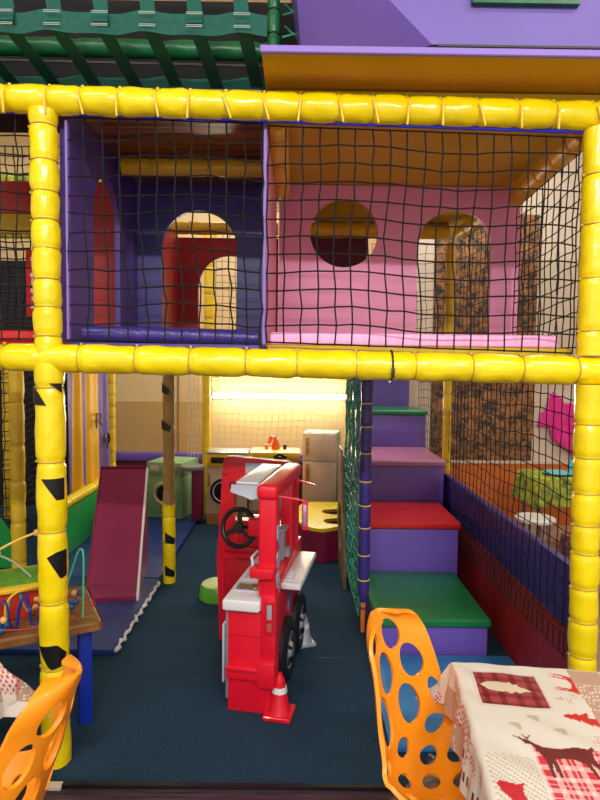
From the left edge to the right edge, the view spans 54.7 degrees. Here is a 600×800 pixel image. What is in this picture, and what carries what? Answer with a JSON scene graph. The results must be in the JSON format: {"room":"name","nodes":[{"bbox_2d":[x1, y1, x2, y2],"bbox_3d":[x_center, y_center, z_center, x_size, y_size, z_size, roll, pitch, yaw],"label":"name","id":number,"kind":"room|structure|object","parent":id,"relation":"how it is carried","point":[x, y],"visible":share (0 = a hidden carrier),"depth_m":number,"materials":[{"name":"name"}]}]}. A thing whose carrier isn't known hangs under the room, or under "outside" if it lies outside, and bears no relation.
{"room":"indoor play area","nodes":[
{"label":"indoor play area","id":0,"kind":"room"},
{"bbox_2d":[26,250,33,315],"bbox_3d":[-1.701,-0.746,3.709,0.100,0.420,0.013,1,3,0],"label":"hanging sign","id":1,"kind":"object","parent":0,"point":[29,291],"visible":0.41,"depth_m":3.71,"materials":[{"name":"red"}]},
{"bbox_2d":[0,133,376,453],"bbox_3d":[-1.813,-1.244,7.282,5.620,5.000,0.100,1,3,0],"label":"wall","id":2,"kind":"structure","parent":0,"point":[129,387],"depth_m":7.30,"materials":[{"name":"paint"}]},
{"bbox_2d":[115,401,201,452],"bbox_3d":[-2.902,0.324,7.312,3.480,0.640,0.012,1,3,0],"label":"wall panel","id":3,"kind":"object","parent":2,"relation":"attached to","point":[138,428],"depth_m":7.31,"materials":[{"name":"brown"}]},
{"bbox_2d":[116,461,348,501],"bbox_3d":[-1.840,1.008,7.312,5.620,0.500,0.100,1,3,0],"label":"wall padding","id":4,"kind":"object","parent":2,"relation":"attached to","point":[118,463],"visible":0.02,"depth_m":7.25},
{"bbox_2d":[116,452,347,462],"bbox_3d":[-1.837,0.710,7.285,5.620,0.100,0.120,1,3,0],"label":"wall padding","id":5,"kind":"object","parent":4,"relation":"on","point":[120,456],"visible":0.13,"depth_m":7.23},
{"bbox_2d":[212,393,345,398],"bbox_3d":[-0.252,-0.050,7.243,1.684,0.060,0.130,1,3,0],"label":"wall light","id":6,"kind":"object","parent":2,"relation":"attached to","point":[223,395],"visible":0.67,"depth_m":7.18,"materials":[{"name":"white paint"}]},
{"bbox_2d":[0,500,599,799],"bbox_3d":[-0.230,1.612,2.045,8.800,0.060,10.900,1,3,0],"label":"floor","id":7,"kind":"structure","parent":0,"point":[144,727],"depth_m":2.87,"materials":[{"name":"carpet"}]},
{"bbox_2d":[1,370,10,518],"bbox_3d":[-2.814,0.393,5.619,0.125,1.500,0.125,2,4,21],"label":"post","id":8,"kind":"object","parent":7,"relation":"on","point":[6,399],"visible":0.32,"depth_m":5.57,"materials":[{"name":"yellow plastic"}]},
{"bbox_2d":[0,518,11,567],"bbox_3d":[-2.837,1.014,4.824,1.000,0.750,0.040,1,3,0],"label":"panel","id":9,"kind":"object","parent":7,"relation":"on","point":[5,534],"visible":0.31,"depth_m":4.82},
{"bbox_2d":[0,260,67,504],"bbox_3d":[-3.544,-0.192,6.904,1.780,2.899,0.040,1,3,0],"label":"screen","id":10,"kind":"object","parent":7,"relation":"on","point":[5,279],"visible":0.02,"depth_m":6.84,"materials":[{"name":"black"}]},
{"bbox_2d":[0,654,82,799],"bbox_3d":[-0.842,1.155,1.540,0.538,0.921,0.466,1,3,3],"label":"chair","id":11,"kind":"object","parent":7,"relation":"on","point":[34,767],"visible":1,"depth_m":1.44,"materials":[{"name":"orange plastic"}]},
{"bbox_2d":[0,548,102,724],"bbox_3d":[-1.622,1.115,2.587,1.350,0.833,0.520,-1,4,-28],"label":"table","id":12,"kind":"object","parent":7,"relation":"on","point":[85,617],"visible":0.67,"depth_m":2.71,"materials":[{"name":"brown wood"}]},
{"bbox_2d":[0,529,68,619],"bbox_3d":[-1.529,0.818,2.685,0.858,0.378,0.305,-1,4,-28],"label":"bead maze","id":13,"kind":"object","parent":12,"relation":"on","point":[27,576],"visible":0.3,"depth_m":2.70},
{"bbox_2d":[33,363,71,769],"bbox_3d":[-1.040,0.698,2.439,0.135,1.701,0.127,1,3,0],"label":"post","id":14,"kind":"object","parent":7,"relation":"on","point":[49,393],"visible":0.88,"depth_m":2.39,"materials":[{"name":"yellow plastic"}]},
{"bbox_2d":[0,342,38,370],"bbox_3d":[-1.570,-0.185,2.386,1.081,0.127,0.120,1,3,0],"label":"beam","id":15,"kind":"structure","parent":14,"relation":"on","point":[13,356],"depth_m":2.34,"materials":[{"name":"yellow plastic"}]},
{"bbox_2d":[0,342,33,343],"bbox_3d":[-1.604,-0.254,3.028,1.018,0.060,1.150,1,3,0],"label":"deck","id":16,"kind":"object","parent":15,"relation":"on","point":[0,342],"visible":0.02,"depth_m":2.46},
{"bbox_2d":[0,330,34,341],"bbox_3d":[-1.560,-0.279,2.496,0.900,0.048,0.050,1,3,0],"label":"kerb","id":17,"kind":"object","parent":16,"relation":"on","point":[6,333],"depth_m":2.47,"materials":[{"name":"red plastic"}]},
{"bbox_2d":[59,182,114,343],"bbox_3d":[-1.345,-0.811,3.518,0.528,0.998,0.030,1,3,0],"label":"wall panel","id":18,"kind":"object","parent":16,"relation":"on","point":[100,261],"visible":0.02,"depth_m":3.50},
{"bbox_2d":[0,214,31,233],"bbox_3d":[-2.006,-1.066,3.500,0.800,0.117,0.030,1,3,0],"label":"header","id":19,"kind":"object","parent":18,"relation":"attached to","point":[8,221],"visible":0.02,"depth_m":3.49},
{"bbox_2d":[0,181,30,213],"bbox_3d":[-2.004,-1.222,3.491,0.800,0.190,0.030,1,3,0],"label":"header","id":20,"kind":"object","parent":19,"relation":"on","point":[9,201],"visible":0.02,"depth_m":3.48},
{"bbox_2d":[0,578,160,654],"bbox_3d":[-1.699,1.433,3.951,1.278,0.041,1.140,1,3,0],"label":"floor mat","id":21,"kind":"object","parent":7,"relation":"on","point":[118,617],"visible":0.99,"depth_m":3.72,"materials":[{"name":"blue plastic"}]},
{"bbox_2d":[86,466,148,601],"bbox_3d":[-1.365,0.968,4.381,0.368,0.850,0.704,0,3,-8],"label":"slide","id":22,"kind":"object","parent":21,"relation":"on","point":[118,557],"visible":0.9,"depth_m":4.33,"materials":[{"name":"red plastic"}]},
{"bbox_2d":[108,374,115,465],"bbox_3d":[-2.150,0.443,6.627,0.094,1.700,0.094,-1,4,-30],"label":"post","id":23,"kind":"object","parent":7,"relation":"on","point":[111,377],"visible":0.48,"depth_m":6.58,"materials":[{"name":"yellow plastic"}]},
{"bbox_2d":[28,514,198,580],"bbox_3d":[-1.675,1.344,5.509,1.140,0.039,1.940,1,3,0],"label":"floor mat","id":24,"kind":"object","parent":7,"relation":"on","point":[184,526],"visible":0.2,"depth_m":5.27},
{"bbox_2d":[8,370,26,567],"bbox_3d":[-2.190,0.565,4.500,0.116,1.700,0.114,3,4,40],"label":"post","id":25,"kind":"object","parent":24,"relation":"on","point":[16,387],"visible":0.89,"depth_m":4.46,"materials":[{"name":"yellow plastic"}]},
{"bbox_2d":[0,370,10,516],"bbox_3d":[-2.727,0.308,4.513,1.027,1.218,0.021,1,3,0],"label":"net","id":26,"kind":"object","parent":25,"relation":"attached to","point":[3,382],"visible":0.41,"depth_m":4.52,"materials":[{"name":"black"}]},
{"bbox_2d":[0,145,59,330],"bbox_3d":[-2.010,-1.126,4.333,1.232,1.522,0.025,1,3,0],"label":"net","id":27,"kind":"object","parent":25,"relation":"attached to","point":[4,146],"visible":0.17,"depth_m":4.34,"materials":[{"name":"black"}]},
{"bbox_2d":[23,371,67,500],"bbox_3d":[-2.189,0.232,5.062,0.028,1.125,1.036,1,3,0],"label":"net","id":28,"kind":"object","parent":25,"relation":"attached to","point":[30,386],"visible":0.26,"depth_m":4.73,"materials":[{"name":"black"}]},
{"bbox_2d":[66,478,98,553],"bbox_3d":[-2.041,1.074,5.412,0.106,0.501,1.500,1,3,0],"label":"wall","id":29,"kind":"structure","parent":24,"relation":"on","point":[81,503],"depth_m":5.32,"materials":[{"name":"green plastic"}]},
{"bbox_2d":[67,372,109,494],"bbox_3d":[-2.084,0.275,5.726,0.106,1.240,1.140,1,3,0],"label":"door","id":30,"kind":"structure","parent":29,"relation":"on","point":[87,394],"depth_m":5.73,"materials":[{"name":"wood"}]},
{"bbox_2d":[147,456,197,518],"bbox_3d":[-1.417,0.966,6.455,0.410,0.610,0.458,2,3,14],"label":"washing machine","id":31,"kind":"object","parent":24,"relation":"on","point":[182,488],"visible":0.59,"depth_m":6.28,"materials":[{"name":"green"}]},
{"bbox_2d":[180,463,205,519],"bbox_3d":[-1.139,0.991,6.185,0.270,0.598,0.315,1,3,0],"label":"stool","id":32,"kind":"object","parent":24,"relation":"on","point":[197,470],"depth_m":6.18,"materials":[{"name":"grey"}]},
{"bbox_2d":[161,375,175,583],"bbox_3d":[-1.018,0.562,4.504,0.108,1.735,0.108,3,4,36],"label":"post","id":33,"kind":"object","parent":7,"relation":"on","point":[168,385],"visible":0.98,"depth_m":4.47,"materials":[{"name":"yellow plastic"}]},
{"bbox_2d":[202,376,210,513],"bbox_3d":[-1.070,0.416,6.632,0.101,1.780,0.103,1,3,0],"label":"post","id":34,"kind":"object","parent":7,"relation":"on","point":[206,380],"visible":0.64,"depth_m":6.59,"materials":[{"name":"yellow plastic"}]},
{"bbox_2d":[204,221,214,328],"bbox_3d":[-1.019,-1.241,6.536,0.126,1.500,0.127,1,3,0],"label":"post","id":35,"kind":"object","parent":34,"relation":"on","point":[209,311],"visible":0.36,"depth_m":6.49,"materials":[{"name":"yellow plastic"}]},
{"bbox_2d":[211,375,348,467],"bbox_3d":[-0.032,0.169,6.621,1.964,1.209,0.011,1,3,0],"label":"net","id":36,"kind":"object","parent":34,"relation":"attached to","point":[218,393],"visible":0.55,"depth_m":6.62,"materials":[{"name":"beige"}]},
{"bbox_2d":[199,577,217,604],"bbox_3d":[-0.599,1.393,4.265,0.290,0.111,0.290,1,3,0],"label":"step stool","id":37,"kind":"object","parent":7,"relation":"on","point":[208,593],"visible":0.52,"depth_m":4.16,"materials":[{"name":"green"}]},
{"bbox_2d":[14,781,407,791],"bbox_3d":[-0.231,1.592,2.355,8.800,0.064,0.020,1,3,0],"label":"trim","id":38,"kind":"structure","parent":7,"relation":"on","point":[66,784],"depth_m":2.35,"materials":[{"name":"black"}]},
{"bbox_2d":[206,448,250,524],"bbox_3d":[-0.779,0.936,6.345,0.444,0.779,0.372,1,3,0],"label":"washing machine","id":39,"kind":"object","parent":7,"relation":"on","point":[215,456],"visible":0.45,"depth_m":6.17,"materials":[{"name":"plastic"}]},
{"bbox_2d":[217,453,315,713],"bbox_3d":[-0.200,0.921,3.199,0.611,1.185,0.894,1,3,-1],"label":"fire truck","id":40,"kind":"object","parent":7,"relation":"on","point":[263,569],"visible":0.99,"depth_m":2.93,"materials":[{"name":"red"}]},
{"bbox_2d":[222,555,260,612],"bbox_3d":[-0.223,0.975,3.139,0.190,0.057,0.715,1,3,10],"label":"countertop","id":41,"kind":"structure","parent":40,"relation":"on","point":[239,601],"depth_m":2.81,"materials":[{"name":"white plastic"}]},
{"bbox_2d":[244,563,258,580],"bbox_3d":[-0.213,0.939,3.174,0.130,0.010,0.240,1,3,10],"label":"sink","id":42,"kind":"object","parent":40,"relation":"in","point":[246,575],"depth_m":3.08,"materials":[{"name":"plastic"}]},
{"bbox_2d":[279,524,290,559],"bbox_3d":[-0.095,0.802,3.267,0.085,0.180,0.100,1,3,10],"label":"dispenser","id":43,"kind":"object","parent":40,"relation":"on","point":[285,550],"depth_m":3.23,"materials":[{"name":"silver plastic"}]},
{"bbox_2d":[281,551,315,589],"bbox_3d":[-0.001,0.964,3.305,0.107,0.035,0.550,1,3,10],"label":"tray","id":44,"kind":"object","parent":40,"relation":"on","point":[293,578],"depth_m":3.23,"materials":[{"name":"grey"}]},
{"bbox_2d":[249,435,299,519],"bbox_3d":[-0.271,0.858,6.344,0.540,0.948,0.390,1,3,0],"label":"sink","id":45,"kind":"object","parent":7,"relation":"on","point":[293,454],"visible":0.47,"depth_m":6.18,"materials":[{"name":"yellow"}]},
{"bbox_2d":[249,447,299,458],"bbox_3d":[-0.268,0.578,6.333,0.540,0.070,0.380,1,3,0],"label":"basin","id":46,"kind":"object","parent":45,"relation":"in","point":[264,452],"depth_m":6.15,"materials":[{"name":"yellow"}]},
{"bbox_2d":[262,671,295,723],"bbox_3d":[-0.100,1.432,2.827,0.139,0.212,0.139,1,3,12],"label":"traffic cone","id":47,"kind":"object","parent":7,"relation":"on","point":[280,710],"visible":0.92,"depth_m":2.79,"materials":[{"name":"red"}]},
{"bbox_2d":[299,502,337,562],"bbox_3d":[0.196,1.236,5.531,0.414,0.299,1.010,1,3,0],"label":"block","id":48,"kind":"object","parent":7,"relation":"on","point":[321,536],"visible":0.77,"depth_m":5.11,"materials":[{"name":"red plastic"}]},
{"bbox_2d":[302,429,340,501],"bbox_3d":[0.254,0.838,6.887,0.400,0.939,0.380,1,3,12],"label":"fridge","id":49,"kind":"object","parent":7,"relation":"on","point":[324,476],"visible":0.69,"depth_m":6.72,"materials":[{"name":"plastic"}]},
{"bbox_2d":[337,445,346,588],"bbox_3d":[0.349,0.929,4.813,0.020,1.000,0.800,1,3,0],"label":"board","id":50,"kind":"object","parent":7,"relation":"on","point":[342,559],"visible":0.99,"depth_m":4.78,"materials":[{"name":"brown wood"}]},
{"bbox_2d":[357,380,372,632],"bbox_3d":[0.408,0.636,3.645,0.077,1.680,0.078,1,3,9],"label":"post","id":51,"kind":"object","parent":7,"relation":"on","point":[366,423],"visible":0.94,"depth_m":3.61,"materials":[{"name":"plastic"}]},
{"bbox_2d":[344,378,361,616],"bbox_3d":[0.381,0.552,4.250,0.035,1.645,1.150,1,3,-1],"label":"net","id":52,"kind":"object","parent":51,"relation":"attached to","point":[351,390],"visible":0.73,"depth_m":4.19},
{"bbox_2d":[354,379,408,405],"bbox_3d":[0.862,0.476,6.267,0.600,1.750,0.050,1,3,0],"label":"panel","id":53,"kind":"object","parent":7,"relation":"on","point":[395,393],"visible":0.02,"depth_m":6.21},
{"bbox_2d":[351,406,427,447],"bbox_3d":[0.883,0.725,5.942,0.695,1.290,0.597,1,3,0],"label":"block","id":54,"kind":"object","parent":7,"relation":"on","point":[392,426],"visible":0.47,"depth_m":5.64,"materials":[{"name":"green plastic"}]},
{"bbox_2d":[349,446,445,549],"bbox_3d":[0.842,0.943,5.238,0.730,0.935,0.847,1,3,0],"label":"block","id":55,"kind":"object","parent":7,"relation":"on","point":[398,474],"visible":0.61,"depth_m":4.83,"materials":[{"name":"leather"}]},
{"bbox_2d":[354,501,460,577],"bbox_3d":[0.795,1.155,4.499,0.715,0.595,0.667,1,3,0],"label":"block","id":56,"kind":"object","parent":7,"relation":"on","point":[404,536],"visible":0.56,"depth_m":4.19,"materials":[{"name":"red plastic"}]},
{"bbox_2d":[366,608,465,799],"bbox_3d":[0.433,1.158,1.754,0.538,0.921,0.466,4,4,42],"label":"chair","id":57,"kind":"object","parent":7,"relation":"on","point":[439,779],"visible":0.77,"depth_m":1.85,"materials":[{"name":"orange plastic"}]},
{"bbox_2d":[365,571,490,655],"bbox_3d":[0.776,1.374,3.780,0.675,0.240,0.807,1,3,0],"label":"block","id":58,"kind":"object","parent":7,"relation":"on","point":[455,624],"visible":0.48,"depth_m":3.54,"materials":[{"name":"green plastic"}]},
{"bbox_2d":[368,655,515,751],"bbox_3d":[0.811,1.526,2.977,0.830,0.029,0.820,1,3,0],"label":"floor mat","id":59,"kind":"object","parent":7,"relation":"on","point":[411,664],"visible":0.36,"depth_m":3.08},
{"bbox_2d":[457,526,567,668],"bbox_3d":[1.254,1.233,4.114,0.040,0.495,3.140,1,3,0],"label":"barrier","id":60,"kind":"object","parent":7,"relation":"on","point":[519,638],"visible":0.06,"depth_m":3.40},
{"bbox_2d":[443,473,569,626],"bbox_3d":[1.256,0.831,4.090,0.045,0.300,3.140,1,3,0],"label":"barrier","id":61,"kind":"object","parent":60,"relation":"on","point":[448,479],"visible":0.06,"depth_m":3.30,"materials":[{"name":"plastic"}]},
{"bbox_2d":[441,381,451,472],"bbox_3d":[1.257,0.178,4.974,0.084,0.898,0.076,1,3,0],"label":"post","id":62,"kind":"object","parent":61,"relation":"on","point":[447,385],"visible":0.8,"depth_m":4.95,"materials":[{"name":"yellow plastic"}]},
{"bbox_2d":[418,381,460,476],"bbox_3d":[1.270,0.134,5.421,0.014,0.911,1.617,1,3,0],"label":"net","id":63,"kind":"object","parent":62,"relation":"attached to","point":[421,405],"visible":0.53,"depth_m":5.41,"materials":[{"name":"black"}]},
{"bbox_2d":[522,501,541,537],"bbox_3d":[2.454,1.056,5.431,0.650,0.724,0.440,1,3,0],"label":"table","id":64,"kind":"object","parent":7,"relation":"on","point":[539,508],"visible":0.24,"depth_m":5.26,"materials":[{"name":"white paint"}]},
{"bbox_2d":[510,469,572,511],"bbox_3d":[2.462,0.842,5.418,0.790,0.312,0.567,1,3,0],"label":"tablecloth","id":65,"kind":"object","parent":64,"relation":"on","point":[548,493],"visible":0.44,"depth_m":5.18,"materials":[{"name":"fabric"}]},
{"bbox_2d":[515,512,555,545],"bbox_3d":[1.941,1.207,4.806,0.320,0.485,0.320,1,3,0],"label":"stool","id":66,"kind":"object","parent":7,"relation":"on","point":[527,514],"visible":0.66,"depth_m":4.73,"materials":[{"name":"white paint"}]},
{"bbox_2d":[567,384,599,671],"bbox_3d":[1.202,0.755,2.453,0.147,1.642,0.126,1,3,0],"label":"post","id":67,"kind":"object","parent":7,"relation":"on","point":[584,563],"visible":0.72,"depth_m":2.40,"materials":[{"name":"yellow plastic"}]},
{"bbox_2d":[39,343,599,384],"bbox_3d":[0.619,-0.136,2.399,3.341,0.162,0.126,1,3,0],"label":"beam","id":68,"kind":"structure","parent":67,"relation":"on","point":[287,363],"depth_m":2.35,"materials":[{"name":"yellow plastic"}]},
{"bbox_2d":[28,105,70,350],"bbox_3d":[-1.026,-0.680,2.361,0.144,0.961,0.118,1,3,0],"label":"post","id":69,"kind":"object","parent":68,"relation":"on","point":[44,173],"depth_m":2.32,"materials":[{"name":"yellow plastic"}]},
{"bbox_2d":[0,83,599,130],"bbox_3d":[0.102,-1.168,2.336,4.402,0.199,0.122,1,3,0],"label":"beam","id":70,"kind":"structure","parent":69,"relation":"on","point":[65,100],"depth_m":2.29,"materials":[{"name":"yellow plastic"}]},
{"bbox_2d":[0,114,34,339],"bbox_3d":[-1.411,-0.711,2.387,0.653,0.924,0.018,1,3,0],"label":"net","id":71,"kind":"object","parent":70,"relation":"hanging from","point":[14,134],"visible":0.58,"depth_m":2.39,"materials":[{"name":"black"}]},
{"bbox_2d":[64,116,264,345],"bbox_3d":[-0.559,-0.691,2.392,0.828,0.923,0.019,1,3,0],"label":"net","id":72,"kind":"object","parent":70,"relation":"hanging from","point":[66,117],"visible":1,"depth_m":2.39,"materials":[{"name":"black"}]},
{"bbox_2d":[268,123,289,201],"bbox_3d":[-0.104,-1.202,2.930,0.108,0.118,1.012,1,3,0],"label":"beam","id":73,"kind":"structure","parent":70,"relation":"attached to","point":[277,134],"depth_m":2.76,"materials":[{"name":"orange plastic"}]},
{"bbox_2d":[75,114,583,133],"bbox_3d":[0.114,-1.122,2.350,2.169,0.060,0.016,1,3,0],"label":"rod","id":74,"kind":"object","parent":70,"relation":"attached to","point":[339,123],"visible":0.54,"depth_m":2.35,"materials":[{"name":"blue"}]},
{"bbox_2d":[265,124,581,353],"bbox_3d":[0.505,-0.658,2.398,1.302,0.924,0.016,1,3,0],"label":"net","id":75,"kind":"object","parent":70,"relation":"hanging from","point":[268,125],"visible":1,"depth_m":2.40,"materials":[{"name":"black"}]},
{"bbox_2d":[508,134,582,205],"bbox_3d":[1.243,-1.167,2.938,0.109,0.125,1.016,1,3,5],"label":"beam","id":76,"kind":"structure","parent":70,"relation":"attached to","point":[571,145],"depth_m":2.81,"materials":[{"name":"orange plastic"}]},
{"bbox_2d":[267,90,599,236],"bbox_3d":[0.577,-1.321,3.618,1.440,0.045,2.430,1,3,0],"label":"ceiling","id":77,"kind":"structure","parent":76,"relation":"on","point":[416,140],"depth_m":3.01,"materials":[{"name":"wood"}]},
{"bbox_2d":[310,222,449,239],"bbox_3d":[0.517,-1.285,4.396,1.210,0.123,0.123,1,3,0],"label":"beam","id":78,"kind":"structure","parent":77,"relation":"attached to","point":[325,228],"depth_m":4.35,"materials":[{"name":"orange plastic"}]},
{"bbox_2d":[416,245,445,333],"bbox_3d":[0.826,-0.768,4.457,0.580,0.850,0.014,1,3,0],"label":"net","id":79,"kind":"object","parent":78,"relation":"hanging from","point":[425,300],"visible":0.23,"depth_m":4.45,"materials":[{"name":"black"}]},
{"bbox_2d":[444,242,455,331],"bbox_3d":[1.155,-0.774,4.469,0.082,0.861,0.078,3,4,33],"label":"post","id":80,"kind":"object","parent":78,"relation":"attached to","point":[449,289],"visible":0.56,"depth_m":4.44,"materials":[{"name":"yellow plastic"}]},
{"bbox_2d":[260,0,599,94],"bbox_3d":[1.081,-1.545,2.317,2.450,0.560,0.445,1,3,0],"label":"roof","id":81,"kind":"object","parent":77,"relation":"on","point":[431,46],"visible":0.84,"depth_m":2.17,"materials":[{"name":"purple"}]},
{"bbox_2d":[267,0,279,89],"bbox_3d":[-0.107,-1.665,2.408,0.054,0.755,0.056,4,4,42],"label":"post","id":82,"kind":"object","parent":81,"relation":"on","point":[273,34],"visible":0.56,"depth_m":2.39,"materials":[{"name":"green plastic"}]},
{"bbox_2d":[0,0,266,91],"bbox_3d":[-0.933,-1.640,2.392,1.620,0.584,0.466,1,3,0],"label":"strap web","id":83,"kind":"object","parent":82,"relation":"attached to","point":[242,22],"visible":0.86,"depth_m":2.21,"materials":[{"name":"green"}]},
{"bbox_2d":[0,35,266,61],"bbox_3d":[-1.010,-1.539,2.531,1.771,0.092,0.081,1,3,0],"label":"beam","id":84,"kind":"structure","parent":82,"relation":"attached to","point":[44,46],"depth_m":2.50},
{"bbox_2d":[0,59,262,67],"bbox_3d":[-1.020,-1.545,2.651,1.750,0.027,0.012,1,3,0],"label":"rod","id":85,"kind":"object","parent":84,"relation":"attached to","point":[2,60],"visible":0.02,"depth_m":2.65,"materials":[{"name":"grey"}]},
{"bbox_2d":[456,217,481,237],"bbox_3d":[1.240,-1.236,3.951,0.105,0.108,0.742,0,3,-4],"label":"beam","id":86,"kind":"structure","parent":77,"relation":"attached to","point":[462,232],"depth_m":4.13,"materials":[{"name":"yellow plastic"}]},
{"bbox_2d":[459,227,489,334],"bbox_3d":[1.223,-0.746,3.994,0.018,0.872,0.772,1,3,-3],"label":"net","id":87,"kind":"object","parent":86,"relation":"hanging from","point":[480,227],"visible":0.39,"depth_m":4.05,"materials":[{"name":"black"}]},
{"bbox_2d":[512,150,582,348],"bbox_3d":[1.258,-0.687,2.972,0.018,0.875,1.026,1,3,3],"label":"net","id":88,"kind":"object","parent":76,"relation":"hanging from","point":[574,186],"visible":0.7,"depth_m":2.94,"materials":[{"name":"black"}]},
{"bbox_2d":[69,342,265,349],"bbox_3d":[-0.578,-0.247,3.033,0.809,0.050,1.150,1,3,0],"label":"deck","id":89,"kind":"object","parent":68,"relation":"on","point":[115,344],"visible":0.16,"depth_m":2.46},
{"bbox_2d":[59,116,136,342],"bbox_3d":[-0.992,-0.775,2.958,0.028,0.998,1.055,1,3,0],"label":"panel","id":90,"kind":"object","parent":89,"relation":"on","point":[92,149],"visible":0.78,"depth_m":2.68,"materials":[{"name":"plastic"}]},
{"bbox_2d":[82,325,258,344],"bbox_3d":[-0.555,-0.278,2.506,0.751,0.082,0.070,1,3,0],"label":"kerb","id":91,"kind":"object","parent":89,"relation":"on","point":[95,332],"visible":0.82,"depth_m":2.48,"materials":[{"name":"plastic"}]},
{"bbox_2d":[136,182,266,348],"bbox_3d":[-0.579,-0.804,3.521,0.820,1.001,0.043,1,3,0],"label":"wall panel","id":92,"kind":"object","parent":89,"relation":"on","point":[252,244],"visible":0.52,"depth_m":3.49,"materials":[{"name":"plastic"}]},
{"bbox_2d":[80,88,263,183],"bbox_3d":[-0.581,-1.297,2.963,0.842,0.045,1.130,1,3,0],"label":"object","id":93,"kind":"structure","parent":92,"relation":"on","point":[128,128],"depth_m":2.83,"materials":[{"name":"brown wood"}]},
{"bbox_2d":[0,115,59,132],"bbox_3d":[-1.474,-1.289,2.583,0.948,0.040,0.380,1,3,0],"label":"backing","id":94,"kind":"object","parent":93,"relation":"attached to","point":[6,121],"visible":0.02,"depth_m":2.68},
{"bbox_2d":[0,0,296,79],"bbox_3d":[-0.871,-1.609,2.788,2.150,0.580,0.040,1,3,0],"label":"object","id":95,"kind":"structure","parent":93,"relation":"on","point":[60,70],"depth_m":2.76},
{"bbox_2d":[120,157,262,177],"bbox_3d":[-0.561,-1.225,3.052,0.740,0.098,0.095,1,3,0],"label":"beam","id":96,"kind":"structure","parent":93,"relation":"attached to","point":[129,166],"depth_m":3.02,"materials":[{"name":"yellow plastic"}]},
{"bbox_3d":[-0.571,-0.305,4.122,0.787,0.060,1.030,1,3,0],"label":"deck","id":97,"kind":"object","parent":89,"relation":"attached to","visible":0},
{"bbox_2d":[163,228,178,327],"bbox_3d":[-0.967,-0.793,4.057,0.030,0.908,1.000,1,3,0],"label":"wall panel","id":98,"kind":"object","parent":97,"relation":"on","point":[170,259],"visible":0.21,"depth_m":4.29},
{"bbox_2d":[179,237,278,331],"bbox_3d":[-0.584,-0.819,4.593,0.820,0.908,0.030,1,3,0],"label":"wall panel","id":99,"kind":"object","parent":97,"relation":"on","point":[187,257],"visible":0.38,"depth_m":4.56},
{"bbox_2d":[170,220,278,235],"bbox_3d":[-0.588,-1.330,4.488,0.840,0.108,0.105,1,3,0],"label":"beam","id":100,"kind":"structure","parent":99,"relation":"on","point":[181,225],"depth_m":4.44,"materials":[{"name":"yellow plastic"}]},
{"bbox_2d":[310,237,366,266],"bbox_3d":[0.201,-0.815,4.537,0.630,0.930,0.030,1,3,0],"label":"wall panel","id":101,"kind":"object","parent":97,"relation":"on","point":[341,245],"visible":0.02,"depth_m":4.50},
{"bbox_2d":[267,345,570,355],"bbox_3d":[0.505,-0.229,3.039,1.297,0.060,1.150,1,3,0],"label":"deck","id":102,"kind":"object","parent":68,"relation":"on","point":[308,347],"visible":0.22,"depth_m":2.46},
{"bbox_2d":[262,123,276,346],"bbox_3d":[-0.150,-0.763,2.953,0.017,1.000,1.095,1,3,0],"label":"divider panel","id":103,"kind":"object","parent":102,"relation":"on","point":[272,205],"depth_m":2.67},
{"bbox_2d":[278,185,520,347],"bbox_3d":[0.599,-0.788,3.531,1.455,0.998,0.035,1,3,0],"label":"wall panel","id":104,"kind":"object","parent":102,"relation":"on","point":[412,214],"visible":0.77,"depth_m":3.51,"materials":[{"name":"plastic"}]},
{"bbox_2d":[270,332,557,347],"bbox_3d":[0.490,-0.258,2.507,1.240,0.054,0.050,1,3,0],"label":"kerb","id":105,"kind":"object","parent":102,"relation":"on","point":[412,340],"visible":0.82,"depth_m":2.48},
{"bbox_2d":[451,381,573,629],"bbox_3d":[1.214,0.439,3.502,0.018,1.164,1.957,1,3,-2],"label":"net","id":106,"kind":"object","parent":68,"relation":"hanging from","point":[461,386],"visible":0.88,"depth_m":3.29,"materials":[{"name":"black"}]},
{"bbox_2d":[458,532,566,659],"bbox_3d":[1.179,1.063,3.523,0.017,0.122,1.919,1,3,-1],"label":"net","id":107,"kind":"object","parent":106,"relation":"attached to","point":[546,636],"visible":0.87,"depth_m":3.23,"materials":[{"name":"black"}]},
{"bbox_2d":[576,125,599,355],"bbox_3d":[1.203,-0.638,2.373,0.122,0.911,0.117,1,3,0],"label":"post","id":108,"kind":"object","parent":68,"relation":"on","point":[588,313],"visible":1,"depth_m":2.34,"materials":[{"name":"yellow plastic"}]},
{"bbox_3d":[0.951,1.266,1.430,0.998,0.753,0.798,1,3,7],"label":"dining table","id":109,"kind":"object","parent":7,"relation":"on","visible":0},
{"bbox_2d":[415,662,599,799],"bbox_3d":[0.900,0.973,1.483,1.124,0.209,0.924,1,3,7],"label":"tablecloth","id":110,"kind":"object","parent":109,"relation":"on","point":[519,732],"visible":0.97,"depth_m":1.54,"materials":[{"name":"fabric"}]},
{"bbox_3d":[-1.380,1.227,1.610,0.698,0.753,0.598,1,3,4],"label":"dining table","id":111,"kind":"object","parent":7,"relation":"on","visible":0},
{"bbox_2d":[0,662,49,718],"bbox_3d":[-1.306,0.974,1.664,0.832,0.286,0.745,1,3,4],"label":"tablecloth","id":112,"kind":"object","parent":111,"relation":"on","point":[15,693],"visible":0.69,"depth_m":1.92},
{"bbox_2d":[409,152,599,524],"bbox_3d":[2.591,-1.133,6.297,3.180,5.000,0.120,1,3,0],"label":"wall","id":113,"kind":"structure","parent":0,"point":[413,384],"depth_m":6.27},
{"bbox_2d":[430,214,539,460],"bbox_3d":[1.990,-0.663,6.274,1.110,2.650,0.015,1,3,0],"label":"wall","id":114,"kind":"structure","parent":113,"relation":"attached to","point":[476,287],"depth_m":6.30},
{"bbox_2d":[537,392,574,455],"bbox_3d":[3.011,0.456,6.284,0.908,1.201,0.048,1,3,0],"label":"dress","id":115,"kind":"object","parent":113,"relation":"hanging from","point":[558,401],"visible":0.2,"depth_m":6.27,"materials":[{"name":"fabric"}]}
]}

